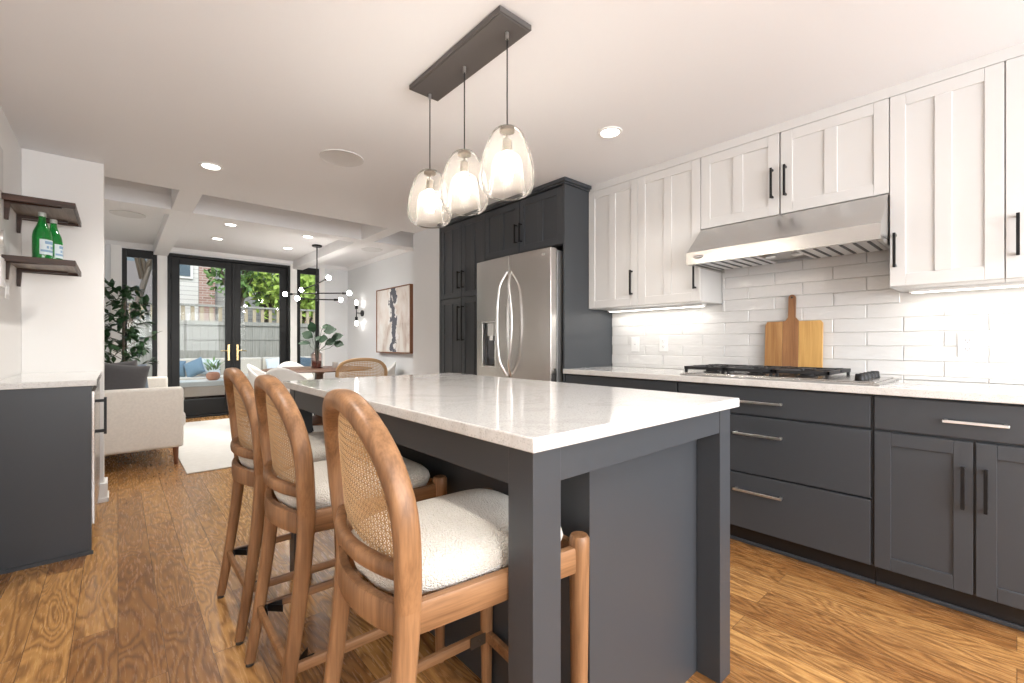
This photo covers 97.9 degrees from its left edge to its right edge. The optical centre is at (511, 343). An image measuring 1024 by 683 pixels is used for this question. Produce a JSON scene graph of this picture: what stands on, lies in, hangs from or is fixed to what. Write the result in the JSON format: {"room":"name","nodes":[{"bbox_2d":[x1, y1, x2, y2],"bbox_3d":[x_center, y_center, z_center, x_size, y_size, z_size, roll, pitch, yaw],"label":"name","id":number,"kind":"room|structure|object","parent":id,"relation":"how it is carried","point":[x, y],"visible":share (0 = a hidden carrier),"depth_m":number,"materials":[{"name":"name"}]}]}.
{"room":"kitchen","nodes":[
{"label":"kitchen","id":0,"kind":"room"},
{"bbox_2d":[0,106,20,379],"bbox_3d":[-2.278,-0.216,1.770,0.150,2.620,10.570,0,0,-41],"label":"wall","id":1,"kind":"structure","parent":0,"point":[10,309],"depth_m":2.55,"materials":[{"name":"white"}]},
{"bbox_2d":[0,256,5,287],"bbox_3d":[-2.657,-0.371,2.323,0.012,0.150,0.130,0,0,-41],"label":"wall panel","id":2,"kind":"object","parent":1,"relation":"attached to","point":[2,262],"visible":0.95,"depth_m":2.32,"materials":[{"name":"paint"}]},
{"bbox_2d":[0,230,5,246],"bbox_3d":[-2.627,-0.541,2.296,0.021,0.086,0.086,0,0,-41],"label":"thermostat","id":3,"kind":"object","parent":1,"relation":"attached to","point":[2,232],"visible":1,"depth_m":2.28,"materials":[{"name":"plastic"}]},
{"bbox_2d":[5,282,9,298],"bbox_3d":[-2.771,-0.291,2.449,0.008,0.090,0.100,0,0,-41],"label":"light switch","id":4,"kind":"object","parent":1,"relation":"attached to","point":[7,289],"visible":0.95,"depth_m":2.43,"materials":[{"name":"white plastic"}]},
{"bbox_2d":[1,192,80,232],"bbox_3d":[-2.755,-0.733,2.636,0.279,0.123,0.544,0,0,-41],"label":"wall shelf","id":5,"kind":"object","parent":1,"relation":"attached to","point":[27,208],"visible":0.98,"depth_m":2.58,"materials":[{"name":"wood"}]},
{"bbox_2d":[1,254,80,286],"bbox_3d":[-2.755,-0.407,2.636,0.279,0.123,0.544,0,0,-41],"label":"wall shelf","id":6,"kind":"object","parent":1,"relation":"attached to","point":[24,264],"visible":0.94,"depth_m":2.61,"materials":[{"name":"wood"}]},
{"bbox_2d":[32,212,52,258],"bbox_3d":[-2.664,-0.605,2.530,0.083,0.275,0.083,0,0,-41],"label":"glass bottle","id":7,"kind":"object","parent":6,"relation":"on","point":[42,240],"visible":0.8,"depth_m":2.51,"materials":[{"name":"green"}]},
{"bbox_2d":[49,219,62,259],"bbox_3d":[-2.689,-0.597,2.617,0.078,0.258,0.078,0,0,29],"label":"glass bottle","id":8,"kind":"object","parent":6,"relation":"on","point":[57,239],"visible":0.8,"depth_m":2.61,"materials":[{"name":"green"}]},
{"bbox_2d":[104,184,412,250],"bbox_3d":[-2.565,-1.306,4.799,3.730,0.130,0.210,0,0,-41],"label":"ceiling beam","id":9,"kind":"structure","parent":1,"relation":"attached to","point":[117,196],"depth_m":4.56,"materials":[{"name":"white"}]},
{"bbox_2d":[21,148,103,483],"bbox_3d":[-3.020,-0.073,3.016,0.387,2.335,0.160,0,0,-41],"label":"wall partition","id":10,"kind":"structure","parent":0,"point":[62,317],"depth_m":2.97,"materials":[{"name":"white"}]},
{"bbox_2d":[98,477,108,502],"bbox_3d":[-2.913,1.029,3.110,0.152,0.130,0.202,0,0,-41],"label":"baseboard","id":11,"kind":"structure","parent":10,"relation":"attached to","point":[103,496],"depth_m":3.07,"materials":[{"name":"white"}]},
{"bbox_2d":[185,395,224,399],"bbox_3d":[-8.384,1.204,14.022,22.000,0.180,15.880,0,0,-41],"label":"floor","id":12,"kind":"structure","parent":0,"point":[215,396],"depth_m":9.20,"materials":[{"name":"brick"}]},
{"bbox_2d":[127,260,151,359],"bbox_3d":[-10.805,-0.536,11.136,2.950,3.300,3.600,0,0,-41],"label":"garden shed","id":13,"kind":"object","parent":12,"relation":"on","point":[133,279],"visible":0.02,"depth_m":11.25,"materials":[{"name":"grey"}]},
{"bbox_2d":[127,258,151,328],"bbox_3d":[-7.018,-1.780,8.746,2.691,5.836,2.851,0,0,-19],"label":"tree","id":14,"kind":"object","parent":12,"relation":"on","point":[144,267],"visible":0.03,"depth_m":8.69,"materials":[{"name":"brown plant"}]},
{"bbox_2d":[127,257,198,320],"bbox_3d":[-13.304,-2.836,14.267,4.950,7.900,4.600,0,0,-41],"label":"house","id":15,"kind":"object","parent":12,"relation":"on","point":[189,274],"visible":0.05,"depth_m":14.23,"materials":[{"name":"white"}]},
{"bbox_2d":[180,378,223,399],"bbox_3d":[-5.646,0.899,8.355,1.000,0.430,0.600,0,0,-41],"label":"coffee table","id":16,"kind":"object","parent":12,"relation":"on","point":[201,382],"visible":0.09,"depth_m":8.04,"materials":[{"name":"grey stone"}]},
{"bbox_2d":[201,357,224,379],"bbox_3d":[-5.535,0.461,8.320,0.463,0.445,0.418,0,0,-5],"label":"potted plant","id":17,"kind":"object","parent":16,"relation":"on","point":[210,375],"visible":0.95,"depth_m":8.27,"materials":[{"name":"green plant"}]},
{"bbox_2d":[199,266,214,320],"bbox_3d":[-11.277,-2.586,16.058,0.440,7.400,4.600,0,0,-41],"label":"house","id":18,"kind":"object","parent":12,"relation":"on","point":[205,298],"visible":0.08,"depth_m":14.53,"materials":[{"name":"brick"}]},
{"bbox_2d":[127,301,314,376],"bbox_3d":[-6.035,0.124,10.721,13.250,1.980,0.160,0,0,-41],"label":"fence","id":19,"kind":"object","parent":12,"relation":"on","point":[203,339],"visible":0.09,"depth_m":10.10,"materials":[{"name":"paint"}]},
{"bbox_2d":[203,267,273,308],"bbox_3d":[-7.992,-1.135,12.979,2.288,4.515,2.217,0,0,2],"label":"tree","id":20,"kind":"object","parent":12,"relation":"on","point":[220,273],"visible":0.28,"depth_m":12.73,"materials":[{"name":"green plant"}]},
{"bbox_2d":[215,268,275,322],"bbox_3d":[-10.262,-2.786,17.220,2.580,7.800,4.600,0,0,-41],"label":"house","id":21,"kind":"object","parent":12,"relation":"on","point":[219,297],"visible":0.02,"depth_m":15.38,"materials":[{"name":"grey"}]},
{"bbox_2d":[180,356,314,396],"bbox_3d":[-5.590,0.714,10.066,3.650,0.800,0.810,0,0,-41],"label":"outdoor sofa","id":22,"kind":"object","parent":12,"relation":"on","point":[260,363],"visible":0.11,"depth_m":9.26,"materials":[{"name":"white fabric"}]},
{"bbox_2d":[180,361,185,376],"bbox_3d":[-6.757,0.494,8.948,0.208,0.382,0.404,0,0,40],"label":"pillow","id":23,"kind":"object","parent":22,"relation":"on","point":[182,369],"visible":0.32,"depth_m":8.99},
{"bbox_2d":[180,375,206,379],"bbox_3d":[-6.530,0.751,9.069,0.900,0.155,0.560,0,0,-41],"label":"seat cushion","id":24,"kind":"object","parent":22,"relation":"on","point":[197,377],"depth_m":8.90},
{"bbox_2d":[184,357,205,376],"bbox_3d":[-6.427,0.494,9.027,0.462,0.452,0.209,0,0,-15],"label":"pillow","id":25,"kind":"object","parent":22,"relation":"on","point":[192,368],"visible":0.98,"depth_m":8.97,"materials":[{"name":"fabric"}]},
{"bbox_2d":[180,358,212,375],"bbox_3d":[-6.785,0.564,9.357,0.900,0.500,0.190,0,0,-41],"label":"cushion","id":26,"kind":"object","parent":22,"relation":"on","point":[187,360],"depth_m":9.34,"materials":[{"name":"fabric"}]},
{"bbox_2d":[201,359,219,373],"bbox_3d":[-6.334,0.494,9.375,0.206,0.372,0.400,0,0,40],"label":"pillow","id":27,"kind":"object","parent":22,"relation":"on","point":[203,360],"visible":0.35,"depth_m":9.31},
{"bbox_2d":[215,357,261,374],"bbox_3d":[-6.103,0.564,9.960,0.900,0.500,0.190,0,0,-41],"label":"cushion","id":28,"kind":"object","parent":22,"relation":"on","point":[255,361],"depth_m":9.98,"materials":[{"name":"fabric"}]},
{"bbox_2d":[265,358,278,368],"bbox_3d":[-5.393,0.494,10.153,0.389,0.362,0.206,0,0,-35],"label":"pillow","id":29,"kind":"object","parent":22,"relation":"on","point":[274,362],"visible":0.52,"depth_m":10.08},
{"bbox_2d":[262,356,301,372],"bbox_3d":[-5.421,0.564,10.562,0.900,0.500,0.190,0,0,-41],"label":"cushion","id":30,"kind":"object","parent":22,"relation":"on","point":[264,366],"depth_m":10.23,"materials":[{"name":"fabric"}]},
{"bbox_2d":[300,357,313,366],"bbox_3d":[-4.882,0.494,10.632,0.206,0.357,0.387,0,0,42],"label":"pillow","id":31,"kind":"object","parent":22,"relation":"on","point":[303,361],"visible":0.52,"depth_m":10.57,"materials":[{"name":"fabric"}]},
{"bbox_2d":[247,273,277,322],"bbox_3d":[-8.155,-0.995,14.667,1.763,4.230,1.853,0,0,-25],"label":"tree","id":32,"kind":"object","parent":12,"relation":"on","point":[270,305],"visible":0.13,"depth_m":14.53,"materials":[{"name":"green plant"}]},
{"bbox_2d":[242,271,314,323],"bbox_3d":[-6.373,-1.122,13.745,3.236,4.494,3.358,0,0,6],"label":"tree","id":33,"kind":"object","parent":12,"relation":"on","point":[306,280],"visible":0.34,"depth_m":12.96,"materials":[{"name":"green plant"}]},
{"bbox_2d":[104,245,347,378],"bbox_3d":[-4.343,-0.139,6.918,3.570,2.465,0.120,0,0,-41],"label":"wall","id":34,"kind":"structure","parent":0,"point":[336,312],"depth_m":7.88,"materials":[{"name":"white"}]},
{"bbox_2d":[122,248,156,376],"bbox_3d":[-5.141,-0.123,6.160,0.371,2.335,0.050,0,0,-41],"label":"window","id":35,"kind":"structure","parent":34,"relation":"in","point":[134,253],"depth_m":6.23,"materials":[{"name":"black"}]},
{"bbox_2d":[153,189,202,255],"bbox_3d":[-3.798,-1.373,4.979,0.160,0.265,3.509,0,0,-41],"label":"trim","id":36,"kind":"structure","parent":34,"relation":"attached to","point":[171,227],"depth_m":4.61,"materials":[{"name":"white"}]},
{"bbox_2d":[170,257,231,415],"bbox_3d":[-4.601,-0.093,6.635,0.776,2.309,0.123,0,0,-41],"label":"door","id":37,"kind":"structure","parent":34,"relation":"in","point":[192,407],"depth_m":6.59,"materials":[{"name":"black"}]},
{"bbox_2d":[111,244,324,378],"bbox_3d":[-4.306,-0.114,6.858,2.773,2.415,0.017,0,0,-41],"label":"trim","id":38,"kind":"structure","parent":34,"relation":"attached to","point":[115,249],"depth_m":6.30,"materials":[{"name":"white"}]},
{"bbox_2d":[104,239,347,270],"bbox_3d":[-4.285,-1.341,6.851,3.569,0.059,0.054,0,0,-41],"label":"trim","id":39,"kind":"structure","parent":34,"relation":"attached to","point":[106,242],"depth_m":6.70,"materials":[{"name":"white"}]},
{"bbox_2d":[167,253,289,418],"bbox_3d":[-4.325,-0.099,6.912,1.616,2.385,0.112,0,0,-41],"label":"door frame","id":40,"kind":"structure","parent":34,"relation":"attached to","point":[170,255],"depth_m":6.58,"materials":[{"name":"black"}]},
{"bbox_2d":[232,263,234,367],"bbox_3d":[-4.307,-0.093,6.892,0.034,2.305,0.024,0,0,-41],"label":"trim","id":41,"kind":"structure","parent":34,"relation":"attached to","point":[233,264],"depth_m":6.88,"materials":[{"name":"black"}]},
{"bbox_2d":[235,263,287,407],"bbox_3d":[-4.016,-0.093,7.151,0.776,2.309,0.123,0,0,-41],"label":"door","id":42,"kind":"structure","parent":34,"relation":"in","point":[283,285],"depth_m":7.24,"materials":[{"name":"black"}]},
{"bbox_2d":[297,268,318,378],"bbox_3d":[-3.489,-0.123,7.619,0.356,2.335,0.050,0,0,-41],"label":"window","id":43,"kind":"structure","parent":34,"relation":"in","point":[309,271],"depth_m":7.59,"materials":[{"name":"black"}]},
{"bbox_2d":[293,224,398,269],"bbox_3d":[-2.441,-1.373,6.177,0.160,0.265,3.509,0,0,-41],"label":"trim","id":44,"kind":"structure","parent":34,"relation":"attached to","point":[368,232],"depth_m":5.95,"materials":[{"name":"white"}]},
{"bbox_2d":[104,177,414,266],"bbox_3d":[-3.413,-1.514,5.865,3.870,0.285,2.930,0,0,-41],"label":"ceiling","id":45,"kind":"structure","parent":0,"point":[196,234],"depth_m":5.66,"materials":[{"name":"white"}]},
{"bbox_2d":[109,210,145,217],"bbox_3d":[-4.066,-1.368,4.721,0.300,0.006,0.300,0,0,-41],"label":"ceiling speaker","id":46,"kind":"object","parent":45,"relation":"attached to","point":[123,213],"visible":1,"depth_m":4.73,"materials":[{"name":"white"}]},
{"bbox_2d":[283,244,351,301],"bbox_3d":[-2.718,-0.972,6.227,0.952,0.798,0.562,0,0,0],"label":"chandelier","id":47,"kind":"object","parent":45,"relation":"hanging from","point":[297,298],"visible":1,"depth_m":6.22,"materials":[{"name":"black metal"}]},
{"bbox_2d":[361,247,382,251],"bbox_3d":[-2.042,-1.368,6.505,0.300,0.006,0.300,0,0,-41],"label":"ceiling speaker","id":48,"kind":"object","parent":45,"relation":"attached to","point":[369,249],"visible":1,"depth_m":6.49,"materials":[{"name":"white"}]},
{"bbox_2d":[413,226,438,373],"bbox_3d":[-0.716,-0.073,5.055,0.600,2.335,0.555,0,0,-41],"label":"wall","id":49,"kind":"structure","parent":0,"point":[425,242],"depth_m":4.84,"materials":[{"name":"white"}]},
{"bbox_2d":[0,0,1023,232],"bbox_3d":[0.318,-1.448,1.642,3.870,0.415,6.940,0,0,-41],"label":"ceiling","id":50,"kind":"structure","parent":0,"point":[147,91],"depth_m":2.08,"materials":[{"name":"white"}]},
{"bbox_2d":[198,162,222,170],"bbox_3d":[-2.104,-1.237,3.118,0.144,0.008,0.144,0,0,-41],"label":"recessed light","id":51,"kind":"object","parent":50,"relation":"in","point":[207,165],"visible":1,"depth_m":3.12,"materials":[{"name":"white"}]},
{"bbox_2d":[319,149,363,166],"bbox_3d":[-1.137,-1.238,2.984,0.280,0.006,0.280,0,0,-41],"label":"ceiling speaker","id":52,"kind":"object","parent":50,"relation":"attached to","point":[338,157],"visible":1,"depth_m":2.97,"materials":[{"name":"white"}]},
{"bbox_2d":[407,5,534,228],"bbox_3d":[-0.210,-0.908,1.959,0.214,0.664,0.790,0,0,-41],"label":"pendant light","id":53,"kind":"object","parent":50,"relation":"hanging from","point":[501,28],"visible":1,"depth_m":1.90,"materials":[{"name":"grey"}]},
{"bbox_2d":[598,126,622,138],"bbox_3d":[0.575,-1.237,2.618,0.144,0.008,0.144,0,0,-41],"label":"recessed light","id":54,"kind":"object","parent":50,"relation":"in","point":[608,132],"visible":1,"depth_m":2.62,"materials":[{"name":"white"}]},
{"bbox_2d":[0,411,1023,682],"bbox_3d":[-0.884,1.154,3.002,3.870,0.120,10.570,0,0,-41],"label":"floor","id":55,"kind":"structure","parent":0,"point":[143,607],"depth_m":1.75,"materials":[{"name":"brown wood"}]},
{"bbox_2d":[0,381,106,574],"bbox_3d":[-2.623,0.657,2.588,0.413,0.874,0.988,0,0,-41],"label":"base cabinet","id":56,"kind":"object","parent":55,"relation":"on","point":[50,437],"visible":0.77,"depth_m":2.22,"materials":[{"name":"painted wood"},{"name":"stone countertop"},{"name":"metal handles"}]},
{"bbox_2d":[0,371,101,389],"bbox_3d":[-2.634,0.204,2.573,0.377,0.030,1.014,0,0,-41],"label":"countertop","id":57,"kind":"structure","parent":56,"relation":"on","point":[84,378],"depth_m":2.31,"materials":[{"name":"stone"}]},
{"bbox_2d":[104,278,161,364],"bbox_3d":[-4.858,0.133,5.616,0.652,1.922,0.701,0,0,-19],"label":"fig tree","id":58,"kind":"object","parent":55,"relation":"on","point":[126,293],"visible":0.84,"depth_m":5.58,"materials":[{"name":"green plant"}]},
{"bbox_2d":[104,376,185,463],"bbox_3d":[-3.906,0.694,4.448,0.915,0.800,1.850,0,0,-41],"label":"armchair","id":59,"kind":"object","parent":55,"relation":"on","point":[153,417],"visible":0.48,"depth_m":3.87,"materials":[{"name":"fabric"}]},
{"bbox_2d":[111,360,137,365],"bbox_3d":[-3.619,0.389,4.021,0.205,0.471,0.502,0,0,37],"label":"throw pillow","id":60,"kind":"object","parent":59,"relation":"on","point":[133,362],"visible":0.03,"depth_m":4.17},
{"bbox_2d":[104,363,149,389],"bbox_3d":[-3.488,0.394,3.904,0.190,0.513,0.526,0,0,42],"label":"throw pillow","id":61,"kind":"object","parent":59,"relation":"on","point":[116,376],"visible":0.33,"depth_m":3.93,"materials":[{"name":"fabric"}]},
{"bbox_2d":[138,364,148,387],"bbox_3d":[-3.666,0.404,4.180,0.206,0.409,0.449,0,0,38],"label":"throw pillow","id":62,"kind":"object","parent":59,"relation":"on","point":[146,386],"visible":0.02,"depth_m":4.35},
{"bbox_2d":[178,413,349,473],"bbox_3d":[-2.861,1.088,5.565,2.220,0.012,2.970,0,0,-41],"label":"area rug","id":63,"kind":"object","parent":55,"relation":"on","point":[206,446],"visible":0.2,"depth_m":4.68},
{"bbox_2d":[247,364,279,417],"bbox_3d":[-3.264,0.677,5.953,0.470,0.813,0.520,0,0,-16],"label":"dining chair","id":64,"kind":"object","parent":63,"relation":"on","point":[253,372],"visible":0.16,"depth_m":5.79,"materials":[{"name":"white"}]},
{"bbox_2d":[265,367,313,430],"bbox_3d":[-2.648,0.677,5.288,0.520,0.813,0.470,0,0,0],"label":"dining chair","id":65,"kind":"object","parent":63,"relation":"on","point":[283,374],"visible":0.11,"depth_m":5.08,"materials":[{"name":"white"}]},
{"bbox_2d":[278,361,314,414],"bbox_3d":[-3.234,0.677,6.650,0.470,0.813,0.520,0,0,41],"label":"dining chair","id":66,"kind":"object","parent":63,"relation":"on","point":[309,376],"visible":0.11,"depth_m":6.83,"materials":[{"name":"white"}]},
{"bbox_2d":[261,366,371,425],"bbox_3d":[-2.645,0.713,6.136,1.400,0.738,1.400,0,0,-41],"label":"dining table","id":67,"kind":"object","parent":63,"relation":"on","point":[317,420],"visible":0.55,"depth_m":5.94,"materials":[{"name":"brown wood"}]},
{"bbox_2d":[311,352,322,368],"bbox_3d":[-2.709,0.209,6.186,0.154,0.268,0.154,0,0,-41],"label":"glass vase","id":68,"kind":"object","parent":67,"relation":"on","point":[314,364],"visible":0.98,"depth_m":6.13,"materials":[{"name":"brown"}]},
{"bbox_2d":[298,322,343,360],"bbox_3d":[-2.634,0.010,6.216,0.618,0.627,0.274,0,0,7],"label":"leafy stems","id":69,"kind":"object","parent":68,"relation":"in","point":[329,329],"visible":0.99,"depth_m":6.18,"materials":[{"name":"green plant"}]},
{"bbox_2d":[332,362,337,367],"bbox_3d":[-2.482,0.299,6.253,0.072,0.088,0.072,0,0,-41],"label":"candle","id":70,"kind":"object","parent":67,"relation":"on","point":[334,364],"visible":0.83,"depth_m":6.22,"materials":[{"name":"white wax"}]},
{"bbox_2d":[335,358,387,430],"bbox_3d":[-1.933,0.629,5.743,0.642,0.906,0.578,0,0,-20],"label":"dining chair","id":71,"kind":"object","parent":63,"relation":"on","point":[385,372],"visible":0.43,"depth_m":5.51,"materials":[{"name":"brown wicker"}]},
{"bbox_2d":[378,362,395,375],"bbox_3d":[-1.902,0.677,6.389,0.470,0.813,0.520,0,0,-19],"label":"dining chair","id":72,"kind":"object","parent":63,"relation":"on","point":[391,369],"visible":0.14,"depth_m":6.33,"materials":[{"name":"white"}]},
{"bbox_2d":[216,368,375,645],"bbox_3d":[-0.933,0.595,1.945,0.544,0.998,0.474,0,0,-41],"label":"counter stool","id":73,"kind":"object","parent":55,"relation":"on","point":[247,464],"visible":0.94,"depth_m":1.73,"materials":[{"name":"brown wood"}]},
{"bbox_2d":[238,431,363,469],"bbox_3d":[-0.923,0.453,1.954,0.473,0.083,0.380,0,0,-41],"label":"cushion","id":74,"kind":"object","parent":73,"relation":"on","point":[245,451],"depth_m":1.82,"materials":[{"name":"fabric"}]},
{"bbox_2d":[244,375,446,682],"bbox_3d":[-0.569,0.595,1.533,0.544,0.998,0.474,0,0,-40],"label":"counter stool","id":75,"kind":"object","parent":55,"relation":"on","point":[303,486],"visible":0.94,"depth_m":1.32,"materials":[{"name":"brown wood"}]},
{"bbox_2d":[274,453,429,509],"bbox_3d":[-0.559,0.453,1.541,0.473,0.083,0.380,0,0,-40],"label":"cushion","id":76,"kind":"object","parent":75,"relation":"on","point":[285,491],"depth_m":1.37,"materials":[{"name":"fabric"}]},
{"bbox_2d":[322,389,589,682],"bbox_3d":[-0.158,0.595,1.086,0.544,0.998,0.474,0,0,-36],"label":"counter stool","id":77,"kind":"object","parent":55,"relation":"on","point":[453,547],"visible":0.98,"depth_m":0.93,"materials":[{"name":"brown wood"}]},
{"bbox_2d":[351,488,562,593],"bbox_3d":[-0.148,0.453,1.094,0.473,0.083,0.380,0,0,-36],"label":"cushion","id":78,"kind":"object","parent":77,"relation":"on","point":[464,534],"depth_m":0.95,"materials":[{"name":"fabric"}]},
{"bbox_2d":[437,207,486,374],"bbox_3d":[-0.289,-0.073,4.545,0.633,2.334,0.770,0,0,-41],"label":"pantry cabinet","id":79,"kind":"object","parent":55,"relation":"on","point":[462,240],"visible":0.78,"depth_m":4.37,"materials":[{"name":"grey"}]},
{"bbox_2d":[283,373,738,682],"bbox_3d":[-0.171,0.636,1.797,0.947,0.915,1.711,0,0,-41],"label":"kitchen island","id":80,"kind":"object","parent":55,"relation":"on","point":[645,474],"visible":0.77,"depth_m":1.24,"materials":[{"name":"wood"}]},
{"bbox_2d":[283,373,738,452],"bbox_3d":[-0.171,0.194,1.797,0.947,0.030,1.711,0,0,-41],"label":"island countertop","id":81,"kind":"structure","parent":80,"relation":"on","point":[532,416],"depth_m":1.31,"materials":[{"name":"stone"}]},
{"bbox_2d":[477,247,562,381],"bbox_3d":[0.211,0.173,3.846,0.751,1.782,0.910,0,0,-41],"label":"refrigerator","id":82,"kind":"object","parent":55,"relation":"on","point":[520,296],"visible":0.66,"depth_m":3.53,"materials":[{"name":"grey"}]},
{"bbox_2d":[483,176,611,382],"bbox_3d":[0.296,-0.073,3.883,0.633,2.334,0.995,0,0,-41],"label":"refrigerator surround","id":83,"kind":"object","parent":55,"relation":"on","point":[555,214],"visible":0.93,"depth_m":3.51,"materials":[{"name":"grey"}]},
{"bbox_2d":[566,374,678,392],"bbox_3d":[0.905,0.660,3.194,0.633,0.868,0.897,0,0,-41],"label":"base cabinet","id":84,"kind":"object","parent":55,"relation":"on","point":[634,383],"visible":0.04,"depth_m":2.95,"materials":[{"name":"grey"}]},
{"bbox_2d":[678,381,875,583],"bbox_3d":[1.507,0.660,2.512,0.633,0.868,0.918,0,0,-41],"label":"base cabinet","id":85,"kind":"object","parent":55,"relation":"on","point":[802,461],"visible":0.73,"depth_m":2.18,"materials":[{"name":"grey"}]},
{"bbox_2d":[874,395,1023,631],"bbox_3d":[2.017,0.660,1.935,0.633,0.868,0.618,0,0,-41],"label":"base cabinet","id":86,"kind":"object","parent":55,"relation":"on","point":[949,474],"visible":0.99,"depth_m":1.80,"materials":[{"name":"grey"}]},
{"bbox_3d":[2.522,0.660,1.364,0.633,0.868,0.903,0,0,-41],"label":"base cabinet","id":87,"kind":"object","parent":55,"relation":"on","visible":0},
{"bbox_2d":[563,366,1023,404],"bbox_3d":[1.718,0.206,2.281,0.622,0.035,3.344,0,0,-41],"label":"countertop","id":88,"kind":"structure","parent":87,"relation":"on","point":[965,391],"depth_m":2.06,"materials":[{"name":"stone"}]},
{"bbox_2d":[680,364,898,385],"bbox_3d":[1.516,0.162,2.513,0.490,0.054,0.950,0,0,-41],"label":"gas cooktop","id":89,"kind":"object","parent":88,"relation":"in","point":[790,373],"visible":1,"depth_m":2.37,"materials":[{"name":"silver metal"}]},
{"bbox_2d":[764,295,822,367],"bbox_3d":[1.706,-0.054,2.708,0.046,0.487,0.307,0,0,-41],"label":"cutting board","id":90,"kind":"object","parent":88,"relation":"on","point":[793,342],"visible":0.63,"depth_m":2.70,"materials":[{"name":"brown"}]},
{"bbox_2d":[348,250,1023,384],"bbox_3d":[0.505,-0.216,4.229,0.164,2.620,10.570,0,0,-41],"label":"wall","id":91,"kind":"structure","parent":0,"point":[869,325],"depth_m":2.59,"materials":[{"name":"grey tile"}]},
{"bbox_2d":[355,300,363,325],"bbox_3d":[-2.579,-0.513,7.515,0.133,0.440,0.110,0,0,-41],"label":"wall sconce","id":92,"kind":"object","parent":91,"relation":"attached to","point":[356,301],"visible":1,"depth_m":7.48,"materials":[{"name":"glass"}]},
{"bbox_2d":[346,249,408,269],"bbox_3d":[-2.110,-1.341,7.043,0.054,0.059,2.530,0,0,-41],"label":"trim","id":93,"kind":"structure","parent":91,"relation":"attached to","point":[396,252],"depth_m":7.07,"materials":[{"name":"white"}]},
{"bbox_2d":[376,284,412,353],"bbox_3d":[-1.765,-0.347,6.653,0.054,0.978,1.090,0,0,-41],"label":"painting","id":94,"kind":"object","parent":91,"relation":"attached to","point":[394,305],"visible":0.91,"depth_m":6.57,"materials":[{"name":"brown wood"}]},
{"bbox_2d":[589,178,647,310],"bbox_3d":[0.860,-0.730,3.456,0.353,0.916,0.444,0,0,-41],"label":"upper cabinet","id":95,"kind":"object","parent":91,"relation":"attached to","point":[613,210],"visible":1,"depth_m":3.35,"materials":[{"name":"white paint"}]},
{"bbox_2d":[608,304,705,311],"bbox_3d":[1.058,-0.263,3.349,0.060,0.017,0.780,0,0,-41],"label":"light","id":96,"kind":"object","parent":95,"relation":"attached to","point":[690,305],"visible":1,"depth_m":3.28,"materials":[{"name":"white plastic"}]},
{"bbox_2d":[615,306,703,311],"bbox_3d":[1.058,-0.255,3.349,0.050,0.002,0.760,0,0,-41],"label":"diffuser","id":97,"kind":"object","parent":96,"relation":"attached to","point":[661,307],"depth_m":3.33,"materials":[{"name":"plastic"}]},
{"bbox_2d":[631,337,638,351],"bbox_3d":[0.983,0.006,3.558,0.009,0.115,0.070,0,0,-41],"label":"light switch","id":98,"kind":"object","parent":91,"relation":"attached to","point":[634,340],"visible":1,"depth_m":3.56,"materials":[{"name":"white plastic"}]},
{"bbox_2d":[659,336,667,350],"bbox_3d":[1.146,0.002,3.374,0.008,0.115,0.070,0,0,-41],"label":"wall outlet","id":99,"kind":"object","parent":91,"relation":"attached to","point":[663,340],"visible":1,"depth_m":3.37,"materials":[{"name":"white plastic"}]},
{"bbox_2d":[638,158,721,306],"bbox_3d":[1.160,-0.730,3.117,0.353,0.916,0.458,0,0,-41],"label":"upper cabinet","id":100,"kind":"object","parent":91,"relation":"attached to","point":[669,200],"visible":0.83,"depth_m":3.00,"materials":[{"name":"white paint"}]},
{"bbox_2d":[701,98,889,229],"bbox_3d":[1.620,-0.957,2.596,0.353,0.462,0.928,0,0,-41],"label":"upper cabinet","id":101,"kind":"object","parent":91,"relation":"attached to","point":[842,157],"visible":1,"depth_m":2.43,"materials":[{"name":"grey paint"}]},
{"bbox_2d":[686,194,889,272],"bbox_3d":[1.555,-0.601,2.538,0.499,0.245,0.925,0,0,-41],"label":"range hood","id":102,"kind":"object","parent":101,"relation":"attached to","point":[861,225],"visible":0.99,"depth_m":2.36,"materials":[{"name":"silver metal"}]},
{"bbox_2d":[589,42,1023,192],"bbox_3d":[1.608,-1.215,2.638,0.315,0.051,2.664,0,0,-41],"label":"trim","id":103,"kind":"structure","parent":101,"relation":"attached to","point":[1003,55],"depth_m":2.29,"materials":[{"name":"white paint"}]},
{"bbox_2d":[890,62,1005,291],"bbox_3d":[2.052,-0.730,2.107,0.353,0.916,0.373,0,0,-41],"label":"upper cabinet","id":104,"kind":"object","parent":91,"relation":"attached to","point":[947,137],"visible":1,"depth_m":2.00,"materials":[{"name":"white paint"}]},
{"bbox_2d":[958,333,977,356],"bbox_3d":[2.213,0.006,2.166,0.008,0.115,0.070,0,0,-41],"label":"wall outlet","id":105,"kind":"object","parent":91,"relation":"attached to","point":[967,342],"visible":1,"depth_m":2.16,"materials":[{"name":"white plastic"}]},
{"bbox_2d":[963,337,971,342],"bbox_3d":[2.212,-0.015,2.164,0.002,0.028,0.030,0,0,-41],"label":"socket","id":106,"kind":"object","parent":105,"relation":"attached to","point":[965,339],"depth_m":2.16,"materials":[{"name":"white plastic"}]},
{"bbox_2d":[963,346,971,351],"bbox_3d":[2.212,0.027,2.164,0.002,0.028,0.030,0,0,-41],"label":"socket","id":107,"kind":"object","parent":105,"relation":"attached to","point":[965,348],"depth_m":2.16,"materials":[{"name":"white plastic"}]},
{"bbox_2d":[1005,55,1023,282],"bbox_3d":[2.326,-0.730,1.797,0.353,0.916,0.451,0,0,-41],"label":"upper cabinet","id":108,"kind":"object","parent":91,"relation":"attached to","point":[1014,68],"visible":1,"depth_m":1.85,"materials":[{"name":"white paint"}]},
{"bbox_2d":[909,282,1023,293],"bbox_3d":[2.252,-0.263,1.997,0.060,0.017,0.710,0,0,-41],"label":"light","id":109,"kind":"object","parent":108,"relation":"attached to","point":[1013,284],"visible":1,"depth_m":2.09,"materials":[{"name":"white plastic"}]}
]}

